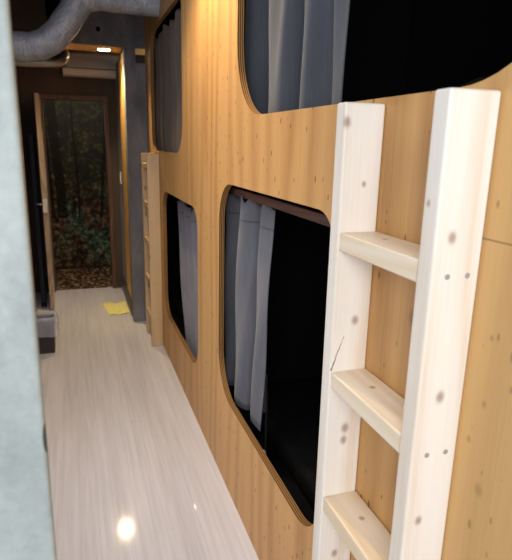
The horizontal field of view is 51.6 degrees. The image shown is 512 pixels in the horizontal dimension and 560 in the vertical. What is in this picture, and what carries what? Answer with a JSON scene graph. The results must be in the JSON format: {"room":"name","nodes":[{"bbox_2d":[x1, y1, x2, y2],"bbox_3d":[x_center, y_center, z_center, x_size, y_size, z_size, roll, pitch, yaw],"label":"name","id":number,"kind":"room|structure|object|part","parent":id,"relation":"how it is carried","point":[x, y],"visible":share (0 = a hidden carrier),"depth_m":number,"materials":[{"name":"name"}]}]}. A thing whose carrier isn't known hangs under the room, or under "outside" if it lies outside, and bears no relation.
{"room":"dormitory","nodes":[
{"label":"dormitory","id":0,"kind":"room"},
{"bbox_2d":[9,0,46,31],"bbox_3d":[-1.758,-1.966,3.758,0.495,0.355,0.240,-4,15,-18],"label":"ceiling","id":1,"kind":"structure","parent":0,"point":[26,15],"depth_m":3.71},
{"bbox_2d":[0,0,56,559],"bbox_3d":[-0.891,0.065,0.554,1.251,2.660,0.350,-4,15,-18],"label":"wall pillar","id":2,"kind":"structure","parent":0,"point":[27,532],"depth_m":0.59,"materials":[{"name":"concrete"}]},
{"bbox_2d":[45,0,59,16],"bbox_3d":[-0.740,-1.725,1.993,3.250,0.100,6.760,-4,15,-18],"label":"ceiling","id":3,"kind":"structure","parent":0,"point":[51,5],"depth_m":4.54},
{"bbox_2d":[16,17,144,292],"bbox_3d":[-1.602,-1.209,5.463,1.970,2.660,0.100,-4,15,-18],"label":"wall","id":4,"kind":"structure","parent":0,"point":[30,80],"depth_m":5.23,"materials":[{"name":"paint"}]},
{"bbox_2d":[15,49,69,69],"bbox_3d":[-1.785,-1.810,4.451,0.422,0.208,1.339,-4,15,-18],"label":"insulated pipe","id":5,"kind":"object","parent":4,"relation":"attached to","point":[62,61],"visible":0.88,"depth_m":3.89,"materials":[{"name":"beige metal"}]},
{"bbox_2d":[62,51,119,78],"bbox_3d":[-1.573,-2.052,5.077,0.537,0.224,0.216,-4,15,-18],"label":"air conditioner","id":6,"kind":"object","parent":4,"relation":"attached to","point":[80,64],"visible":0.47,"depth_m":4.99,"materials":[{"name":"plastic"}]},
{"bbox_2d":[55,266,106,268],"bbox_3d":[-1.984,-1.221,5.960,1.160,2.420,1.060,-4,15,-18],"label":"wall","id":7,"kind":"structure","parent":0,"point":[96,266],"depth_m":6.65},
{"bbox_2d":[34,93,116,308],"bbox_3d":[-1.746,-0.782,5.163,0.713,1.976,0.776,-4,15,-18],"label":"door","id":8,"kind":"structure","parent":7,"relation":"in","point":[38,97],"depth_m":5.17,"materials":[{"name":"brown wood"}]},
{"bbox_3d":[-1.882,-0.661,4.729,0.038,0.120,0.008,-4,15,-20],"label":"lock plate","id":9,"kind":"part","parent":8,"relation":"part of","materials":[{"name":"plastic"}]},
{"bbox_2d":[42,99,110,267],"bbox_3d":[-2.122,-1.230,6.377,0.996,2.200,0.020,-4,15,-18],"label":"mural","id":10,"kind":"object","parent":7,"relation":"attached to","point":[74,130],"visible":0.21,"depth_m":6.38},
{"bbox_2d":[60,0,144,54],"bbox_3d":[-0.921,-2.057,4.281,1.220,0.402,0.320,-4,15,-18],"label":"ceiling beam","id":11,"kind":"structure","parent":0,"point":[114,31],"depth_m":4.09,"materials":[{"name":"grey paint"}]},
{"bbox_2d":[95,47,111,50],"bbox_3d":[-1.212,-1.835,4.222,0.136,0.010,0.136,-4,15,-18],"label":"recessed light","id":12,"kind":"object","parent":11,"relation":"attached to","point":[99,48],"visible":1,"depth_m":4.19,"materials":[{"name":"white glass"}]},
{"bbox_2d":[115,61,126,282],"bbox_3d":[-1.232,-0.888,5.053,0.063,2.258,1.042,-4,15,-18],"label":"wall","id":13,"kind":"structure","parent":0,"point":[117,95],"depth_m":5.25,"materials":[{"name":"grey paint"}]},
{"bbox_2d":[118,52,130,295],"bbox_3d":[-1.165,-0.889,4.730,0.011,2.092,0.398,-4,15,-18],"label":"trim","id":14,"kind":"structure","parent":13,"relation":"attached to","point":[120,66],"depth_m":4.70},
{"bbox_2d":[122,274,131,315],"bbox_3d":[-1.283,0.135,5.275,0.016,0.163,0.978,-4,15,-18],"label":"baseboard","id":15,"kind":"structure","parent":13,"relation":"attached to","point":[124,284],"depth_m":5.21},
{"bbox_2d":[122,47,147,321],"bbox_3d":[-0.971,-0.747,4.525,0.235,2.258,0.160,-4,15,-18],"label":"wall pillar","id":16,"kind":"structure","parent":0,"point":[134,77],"depth_m":4.37,"materials":[{"name":"concrete"}]},
{"bbox_2d":[35,266,258,559],"bbox_3d":[-1.177,1.045,2.224,2.240,0.080,9.520,-4,15,-18],"label":"floor","id":17,"kind":"structure","parent":0,"point":[135,475],"depth_m":2.73,"materials":[{"name":"laminate"}]},
{"bbox_2d":[28,133,46,306],"bbox_3d":[-2.023,-0.533,4.923,0.046,1.600,0.170,-4,15,-18],"label":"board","id":18,"kind":"object","parent":17,"relation":"on","point":[31,140],"visible":1,"depth_m":4.85,"materials":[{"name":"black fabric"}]},
{"bbox_2d":[36,314,55,353],"bbox_3d":[-1.615,0.412,3.989,0.200,0.252,0.170,-4,15,-18],"label":"trash bin","id":19,"kind":"object","parent":17,"relation":"on","point":[45,323],"visible":0.52,"depth_m":3.94,"materials":[{"name":"plastic"}]},
{"bbox_2d":[56,267,112,290],"bbox_3d":[-1.990,-0.028,6.175,0.626,0.008,1.000,-4,15,-18],"label":"mat","id":20,"kind":"object","parent":17,"relation":"on","point":[93,277],"visible":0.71,"depth_m":6.12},
{"bbox_2d":[102,301,129,314],"bbox_3d":[-1.340,0.267,5.057,0.239,0.011,0.414,-4,15,-18],"label":"cloth","id":21,"kind":"object","parent":17,"relation":"on","point":[119,308],"visible":1,"depth_m":5.06,"materials":[{"name":"yellow fabric"}]},
{"bbox_2d":[141,153,162,345],"bbox_3d":[-0.809,-0.234,4.132,0.088,1.466,0.344,-4,15,-18],"label":"ladder","id":22,"kind":"object","parent":17,"relation":"on","point":[150,181],"visible":1,"depth_m":4.03,"materials":[{"name":"wood"}]},
{"bbox_2d":[312,87,500,559],"bbox_3d":[0.238,0.481,1.101,0.088,1.632,0.344,-4,15,-18],"label":"ladder","id":23,"kind":"object","parent":17,"relation":"on","point":[422,427],"visible":1,"depth_m":0.92,"materials":[{"name":"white wood"}]},
{"bbox_2d":[144,0,511,559],"bbox_3d":[0.489,-0.284,2.035,1.063,2.660,5.557,-4,15,-18],"label":"bunk bed","id":24,"kind":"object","parent":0,"point":[226,142],"depth_m":2.04,"materials":[{"name":"brown wood"}]},
{"bbox_2d":[153,8,181,152],"bbox_3d":[-0.510,-1.206,3.443,0.106,0.904,1.720,-4,15,-18],"label":"curtain","id":25,"kind":"object","parent":24,"relation":"hanging from","point":[167,55],"visible":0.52,"depth_m":3.55,"materials":[{"name":"fabric"}]},
{"bbox_2d":[174,299,184,324],"bbox_3d":[-0.041,0.422,3.905,0.800,0.100,1.940,-4,15,-18],"label":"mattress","id":26,"kind":"object","parent":24,"relation":"on","point":[178,305],"visible":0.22,"depth_m":4.47,"materials":[{"name":"black fabric"}]},
{"bbox_2d":[177,200,197,359],"bbox_3d":[-0.345,0.092,3.221,0.076,1.047,1.040,-4,15,-18],"label":"curtain","id":27,"kind":"object","parent":24,"relation":"hanging from","point":[188,234],"visible":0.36,"depth_m":3.40,"materials":[{"name":"fabric"}]},
{"bbox_2d":[224,193,275,430],"bbox_3d":[-0.030,0.106,2.300,0.120,0.942,0.655,-4,15,-18],"label":"curtain","id":28,"kind":"object","parent":24,"relation":"attached to","point":[249,232],"visible":0.96,"depth_m":2.21,"materials":[{"name":"fabric"}]},
{"bbox_2d":[263,374,267,455],"bbox_3d":[0.034,0.582,2.022,0.018,0.470,0.024,11,17,34],"label":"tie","id":29,"kind":"object","parent":24,"relation":"hanging from","point":[266,415],"visible":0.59,"depth_m":2.00,"materials":[{"name":"fabric"}]},
{"bbox_3d":[0.038,0.581,2.027,0.013,0.470,0.019,-4,15,-18],"label":"cord","id":30,"kind":"part","parent":29,"relation":"part of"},
{"bbox_2d":[228,186,330,226],"bbox_3d":[0.064,-0.263,1.824,0.015,0.030,1.430,-4,15,-18],"label":"rail","id":31,"kind":"object","parent":24,"relation":"attached to","point":[312,215],"visible":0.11,"depth_m":1.72,"materials":[{"name":"brown wood"}]},
{"bbox_2d":[261,377,321,508],"bbox_3d":[0.786,0.933,1.501,0.800,0.100,3.000,-4,15,-18],"label":"mattress","id":32,"kind":"object","parent":24,"relation":"on","point":[293,420],"visible":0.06,"depth_m":2.36,"materials":[{"name":"black fabric"}]},
{"bbox_2d":[244,0,349,113],"bbox_3d":[0.080,-0.954,1.770,0.114,0.952,1.105,-4,15,-18],"label":"curtain","id":33,"kind":"object","parent":24,"relation":"hanging from","point":[295,50],"visible":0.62,"depth_m":1.65,"materials":[{"name":"fabric"}]},
{"bbox_3d":[0.813,-0.268,1.193,0.800,0.100,3.000,-4,15,-18],"label":"mattress","id":34,"kind":"object","parent":24,"relation":"on","visible":0},
{"bbox_2d":[457,77,488,87],"bbox_3d":[0.781,-0.353,1.051,0.620,0.131,1.000,-4,15,-18],"label":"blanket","id":35,"kind":"object","parent":34,"relation":"on","point":[479,79],"visible":0.04,"depth_m":1.23,"materials":[{"name":"fabric"}]},
{"bbox_3d":[-1.337,-0.444,2.501,0.085,2.660,3.749,-4,15,-18],"label":"wall","id":36,"kind":"structure","parent":0,"visible":0},
{"bbox_2d":[15,67,36,315],"bbox_3d":[-1.925,-0.915,4.288,0.087,2.660,0.130,-4,15,-18],"label":"trim","id":37,"kind":"structure","parent":36,"relation":"attached to","point":[15,67],"depth_m":4.36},
{"bbox_2d":[12,0,160,61],"bbox_3d":[-1.115,-1.617,3.332,1.010,0.517,0.179,-4,15,-18],"label":"ventilation duct","id":38,"kind":"object","parent":36,"relation":"attached to","point":[43,43],"visible":0.9,"depth_m":3.25,"materials":[{"name":"metal"}]}
]}

